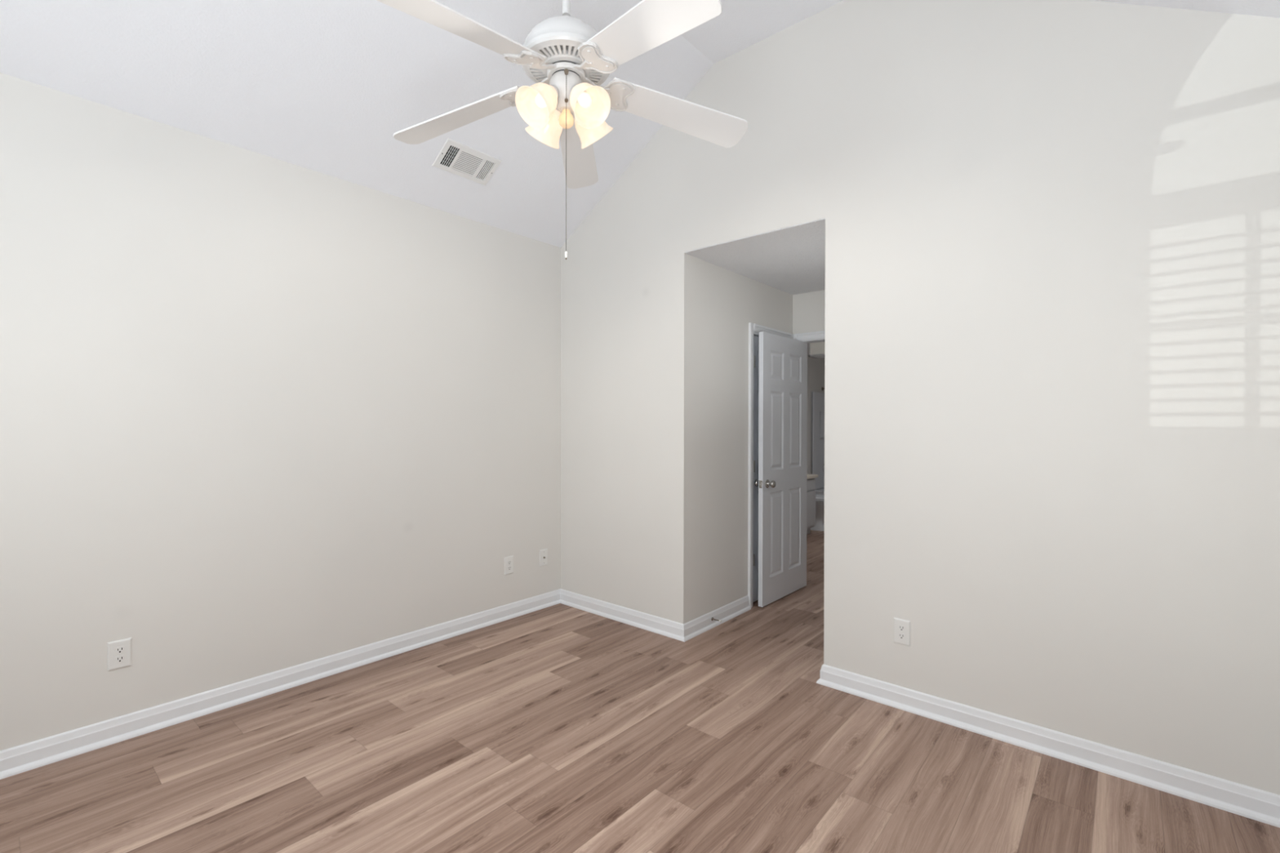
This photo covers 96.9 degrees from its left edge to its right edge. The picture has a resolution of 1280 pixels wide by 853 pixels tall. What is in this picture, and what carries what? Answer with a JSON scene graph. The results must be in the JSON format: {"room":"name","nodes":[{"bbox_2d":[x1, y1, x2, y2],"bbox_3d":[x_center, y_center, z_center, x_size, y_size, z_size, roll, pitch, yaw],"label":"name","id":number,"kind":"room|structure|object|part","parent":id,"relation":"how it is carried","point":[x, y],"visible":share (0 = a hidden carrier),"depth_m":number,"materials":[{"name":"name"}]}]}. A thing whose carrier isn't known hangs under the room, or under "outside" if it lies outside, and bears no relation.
{"room":"empty bedroom","nodes":[
{"label":"empty bedroom","id":0,"kind":"room"},
{"bbox_2d":[0,72,560,751],"bbox_3d":[-2.052,-0.032,2.735,0.120,2.750,4.540,0,0,41],"label":"wall","id":1,"kind":"structure","parent":0,"point":[260,415],"depth_m":2.74,"materials":[{"name":"paint"}]},
{"bbox_2d":[107,637,131,671],"bbox_3d":[-2.233,0.978,2.433,0.008,0.121,0.077,0,0,41],"label":"electrical outlet","id":2,"kind":"object","parent":1,"relation":"attached to","point":[119,652],"visible":1,"depth_m":2.43,"materials":[{"name":"white plastic"}]},
{"bbox_2d":[114,646,124,653],"bbox_3d":[-2.231,0.959,2.431,0.003,0.027,0.034,0,0,41],"label":"receptacle","id":3,"kind":"object","parent":2,"relation":"attached to","point":[117,650],"depth_m":2.43,"materials":[{"name":"grey plastic"}]},
{"bbox_2d":[114,655,124,662],"bbox_3d":[-2.231,0.998,2.432,0.003,0.027,0.034,0,0,41],"label":"receptacle","id":4,"kind":"object","parent":2,"relation":"attached to","point":[117,659],"depth_m":2.43,"materials":[{"name":"grey plastic"}]},
{"bbox_2d":[0,588,560,779],"bbox_3d":[-1.998,1.294,2.693,0.028,0.098,4.300,0,0,41],"label":"baseboard","id":5,"kind":"structure","parent":1,"relation":"attached to","point":[24,757],"depth_m":2.74,"materials":[{"name":"white paint"}]},
{"bbox_2d":[504,555,513,574],"bbox_3d":[-0.915,0.971,3.965,0.008,0.121,0.077,0,0,41],"label":"electrical outlet","id":6,"kind":"object","parent":1,"relation":"attached to","point":[508,561],"visible":1,"depth_m":3.96,"materials":[{"name":"white plastic"}]},
{"bbox_2d":[539,548,547,566],"bbox_3d":[-0.710,0.971,4.199,0.015,0.121,0.077,0,0,41],"label":"cable jack","id":7,"kind":"object","parent":1,"relation":"attached to","point":[543,553],"visible":1,"depth_m":4.20,"materials":[{"name":"white plastic"}]},
{"bbox_2d":[0,529,1279,852],"bbox_3d":[1.292,1.344,3.820,4.628,0.001,10.500,0,0,41],"label":"floor","id":8,"kind":"structure","parent":0,"point":[557,728],"depth_m":2.21,"materials":[{"name":"brown wood"}]},
{"bbox_2d":[806,473,817,534],"bbox_3d":[1.706,0.890,6.862,0.588,0.880,0.875,0,0,41],"label":"bathroom vanity","id":9,"kind":"object","parent":8,"relation":"on","point":[811,481],"visible":0.15,"depth_m":6.89,"materials":[{"name":"grey wood"}]},
{"bbox_3d":[1.898,0.707,6.693,0.018,0.120,0.790,0,0,41],"label":"drawer","id":10,"kind":"part","parent":9,"relation":"part of","materials":[{"name":"grey wood"}]},
{"bbox_3d":[2.029,1.001,6.845,0.022,0.420,0.392,0,0,41],"label":"cabinet door","id":11,"kind":"part","parent":9,"relation":"part of","materials":[{"name":"grey wood"}]},
{"bbox_2d":[806,473,817,479],"bbox_3d":[1.701,0.569,6.865,0.575,0.118,0.875,0,0,41],"label":"countertop","id":12,"kind":"structure","parent":9,"relation":"on","point":[808,476],"depth_m":6.89,"materials":[{"name":"beige stone"}]},
{"bbox_2d":[806,469,824,531],"bbox_3d":[2.235,0.951,7.387,0.714,0.755,0.440,0,0,41],"label":"toilet","id":13,"kind":"object","parent":8,"relation":"on","point":[820,499],"visible":0.15,"depth_m":7.22,"materials":[{"name":"white ceramic"}]},
{"bbox_3d":[2.275,1.133,7.353,0.590,0.392,0.374,0,0,41],"label":"bowl","id":14,"kind":"part","parent":13,"relation":"part of","materials":[{"name":"white ceramic"}]},
{"bbox_3d":[2.295,0.903,7.335,0.536,0.022,0.380,0,0,41],"label":"lid","id":15,"kind":"part","parent":13,"relation":"part of","materials":[{"name":"white ceramic"}]},
{"bbox_2d":[0,0,1279,247],"bbox_3d":[-0.586,-1.777,1.468,3.980,1.002,4.540,0,0,41],"label":"ceiling","id":16,"kind":"structure","parent":0,"point":[325,86],"depth_m":2.71,"materials":[{"name":"white paint"}]},
{"bbox_2d":[431,137,502,185],"bbox_3d":[-1.015,-1.551,3.340,0.171,0.106,0.360,0,0,41],"label":"ceiling vent","id":17,"kind":"object","parent":16,"relation":"in","point":[455,157],"visible":1,"depth_m":3.33,"materials":[{"name":"white metal"}]},
{"bbox_2d":[376,0,747,259],"bbox_3d":[-0.258,-1.360,1.857,1.284,1.640,1.255,0,0,41],"label":"ceiling fan","id":18,"kind":"object","parent":16,"relation":"hanging from","point":[568,61],"visible":1,"depth_m":1.83,"materials":[{"name":"white wood"}]},
{"bbox_3d":[-0.635,-1.101,2.017,0.521,0.103,0.140,-2,0,17],"label":"blade","id":19,"kind":"part","parent":18,"relation":"part of","materials":[{"name":"white wood"}]},
{"bbox_3d":[-0.480,-1.098,1.565,0.140,0.103,0.521,0,3,35],"label":"blade","id":20,"kind":"part","parent":18,"relation":"part of","materials":[{"name":"white wood"}]},
{"bbox_3d":[-0.328,-1.037,1.819,0.130,0.140,0.139,0,0,41],"label":"lamp shade","id":21,"kind":"part","parent":18,"relation":"part of","materials":[{"name":"white glass"}]},
{"bbox_3d":[-0.311,-1.059,1.833,0.044,0.058,0.058,0,0,41],"label":"bulb","id":22,"kind":"part","parent":18,"relation":"part of","materials":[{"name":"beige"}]},
{"bbox_3d":[-0.326,-1.038,1.979,0.139,0.140,0.130,0,0,41],"label":"lamp shade","id":23,"kind":"part","parent":18,"relation":"part of","materials":[{"name":"white glass"}]},
{"bbox_2d":[526,42,605,84],"bbox_3d":[-0.246,-1.196,1.897,0.266,0.021,0.266,0,0,41],"label":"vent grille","id":24,"kind":"object","parent":18,"relation":"attached to","point":[557,54],"depth_m":1.83,"materials":[{"name":"white metal"}]},
{"bbox_3d":[-0.239,-0.856,1.833,0.003,0.585,0.003,0,0,11],"label":"pull chain","id":25,"kind":"part","parent":18,"relation":"part of","materials":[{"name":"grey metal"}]},
{"bbox_3d":[-0.247,-1.029,1.898,0.051,0.057,0.051,0,0,41],"label":"bulb","id":26,"kind":"part","parent":18,"relation":"part of","materials":[{"name":"orange glass"}]},
{"bbox_2d":[564,68,568,75],"bbox_3d":[-0.239,-1.147,1.838,0.015,0.015,0.016,0,0,-7],"label":"switch","id":27,"kind":"object","parent":18,"relation":"attached to","point":[566,70],"depth_m":1.83,"materials":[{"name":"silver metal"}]},
{"bbox_3d":[-0.253,-1.118,2.301,0.140,0.103,0.521,0,0,-1],"label":"blade","id":28,"kind":"part","parent":18,"relation":"part of","materials":[{"name":"white wood"}]},
{"bbox_3d":[-0.183,-1.059,1.833,0.058,0.058,0.044,0,0,41],"label":"bulb","id":29,"kind":"part","parent":18,"relation":"part of","materials":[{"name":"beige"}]},
{"bbox_3d":[-0.168,-1.037,1.816,0.139,0.140,0.130,0,0,41],"label":"lamp shade","id":30,"kind":"part","parent":18,"relation":"part of","materials":[{"name":"white glass"}]},
{"bbox_3d":[-0.166,-1.038,1.976,0.130,0.140,0.139,0,0,41],"label":"lamp shade","id":31,"kind":"part","parent":18,"relation":"part of","materials":[{"name":"white glass"}]},
{"bbox_3d":[0.008,-1.107,1.582,0.140,0.103,0.521,0,1,-39],"label":"blade","id":32,"kind":"part","parent":18,"relation":"part of","materials":[{"name":"white wood"}]},
{"bbox_3d":[0.136,-1.116,2.028,0.521,0.103,0.140,0,0,-19],"label":"blade","id":33,"kind":"part","parent":18,"relation":"part of","materials":[{"name":"white wood"}]},
{"bbox_2d":[694,257,792,618],"bbox_3d":[0.766,0.124,4.231,0.120,2.435,1.404,0,0,41],"label":"wall","id":34,"kind":"structure","parent":0,"point":[726,300],"depth_m":3.91,"materials":[{"name":"paint"}]},
{"bbox_2d":[683,595,751,641],"bbox_3d":[0.536,1.294,3.857,0.028,0.098,0.828,0,0,41],"label":"baseboard","id":35,"kind":"structure","parent":34,"relation":"attached to","point":[695,627],"depth_m":3.83,"materials":[{"name":"white paint"}]},
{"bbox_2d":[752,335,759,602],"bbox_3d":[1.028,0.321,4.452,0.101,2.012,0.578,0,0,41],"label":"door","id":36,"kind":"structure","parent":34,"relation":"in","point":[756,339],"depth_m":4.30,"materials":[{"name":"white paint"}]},
{"bbox_2d":[747,322,794,607],"bbox_3d":[0.995,0.288,4.484,0.138,2.105,0.720,0,0,41],"label":"trim","id":37,"kind":"structure","parent":34,"relation":"attached to","point":[753,328],"depth_m":4.18,"materials":[{"name":"white paint"}]},
{"bbox_2d":[754,331,807,607],"bbox_3d":[1.144,0.316,4.476,0.167,2.030,0.791,0,0,41],"label":"door","id":38,"kind":"structure","parent":34,"relation":"in","point":[781,482],"depth_m":4.41,"materials":[{"name":"white paint"}]},
{"bbox_3d":[0.895,0.426,4.266,0.066,0.062,0.062,0,0,41],"label":"knob","id":39,"kind":"part","parent":38,"relation":"part of","materials":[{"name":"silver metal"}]},
{"bbox_3d":[0.888,0.427,4.181,0.025,0.056,0.009,0,0,41],"label":"latch plate","id":40,"kind":"part","parent":38,"relation":"part of","materials":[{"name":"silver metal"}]},
{"bbox_3d":[0.972,0.427,4.200,0.066,0.062,0.062,0,0,41],"label":"knob","id":41,"kind":"part","parent":38,"relation":"part of","materials":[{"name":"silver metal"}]},
{"bbox_2d":[684,217,825,294],"bbox_3d":[0.865,-1.143,4.143,1.933,0.100,1.642,0,0,41],"label":"ceiling","id":42,"kind":"structure","parent":0,"point":[791,260],"depth_m":3.63,"materials":[{"name":"white paint"}]},
{"bbox_2d":[792,289,825,341],"bbox_3d":[1.186,0.121,4.875,2.640,2.435,0.120,0,0,41],"label":"wall","id":43,"kind":"structure","parent":0,"point":[809,308],"depth_m":4.62,"materials":[{"name":"paint"}]},
{"bbox_2d":[794,330,825,343],"bbox_3d":[1.632,0.289,4.481,0.862,2.105,0.138,0,0,41],"label":"trim","id":44,"kind":"structure","parent":43,"relation":"attached to","point":[813,336],"depth_m":4.62,"materials":[{"name":"white paint"}]},
{"bbox_2d":[806,349,824,489],"bbox_3d":[1.670,0.110,7.371,0.120,2.435,4.296,0,0,41],"label":"wall","id":45,"kind":"structure","parent":0,"point":[815,366],"depth_m":8.22,"materials":[{"name":"paint"}]},
{"bbox_2d":[811,391,824,494],"bbox_3d":[3.337,0.411,8.043,1.523,1.834,0.854,0,0,41],"label":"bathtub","id":46,"kind":"object","parent":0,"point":[817,398],"visible":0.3,"depth_m":8.35,"materials":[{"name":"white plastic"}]},
{"bbox_2d":[560,0,1279,795],"bbox_3d":[0.853,-0.418,3.150,3.740,3.530,0.120,0,0,41],"label":"wall","id":47,"kind":"structure","parent":0,"point":[1052,347],"depth_m":2.47,"materials":[{"name":"paint"}]},
{"bbox_2d":[560,588,684,641],"bbox_3d":[-0.165,1.292,3.933,1.190,0.098,0.028,0,0,41],"label":"baseboard","id":48,"kind":"structure","parent":47,"relation":"attached to","point":[654,624],"depth_m":3.88,"materials":[{"name":"white paint"}]},
{"bbox_2d":[893,617,911,646],"bbox_3d":[1.257,0.986,2.722,0.077,0.121,0.008,0,0,41],"label":"electrical outlet","id":49,"kind":"object","parent":47,"relation":"attached to","point":[902,628],"visible":1,"depth_m":2.72,"materials":[{"name":"white plastic"}]},
{"bbox_2d":[897,624,905,631],"bbox_3d":[1.256,0.967,2.720,0.034,0.027,0.003,0,0,41],"label":"receptacle","id":50,"kind":"object","parent":49,"relation":"attached to","point":[900,627],"depth_m":2.72,"materials":[{"name":"grey plastic"}]},
{"bbox_2d":[897,632,905,639],"bbox_3d":[1.256,1.006,2.720,0.034,0.027,0.003,0,0,41],"label":"receptacle","id":51,"kind":"object","parent":49,"relation":"attached to","point":[900,635],"depth_m":2.72,"materials":[{"name":"grey plastic"}]},
{"bbox_2d":[816,663,1279,827],"bbox_3d":[1.616,1.302,2.480,1.694,0.098,0.148,0,0,41],"label":"baseboard","id":52,"kind":"structure","parent":47,"relation":"attached to","point":[1256,804],"depth_m":2.28,"materials":[{"name":"white paint"}]},
{"bbox_3d":[2.628,-1.151,6.543,2.640,0.100,4.296,0,0,41],"label":"ceiling","id":53,"kind":"structure","parent":0,"visible":0},
{"bbox_2d":[808,342,825,358],"bbox_3d":[2.110,-0.889,5.282,1.040,0.415,0.205,0,0,41],"label":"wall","id":54,"kind":"structure","parent":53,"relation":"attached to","point":[816,350],"depth_m":5.51,"materials":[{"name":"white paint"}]},
{"bbox_2d":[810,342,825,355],"bbox_3d":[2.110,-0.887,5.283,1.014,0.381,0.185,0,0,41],"label":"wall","id":55,"kind":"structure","parent":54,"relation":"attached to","point":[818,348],"depth_m":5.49,"materials":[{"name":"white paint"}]}
]}

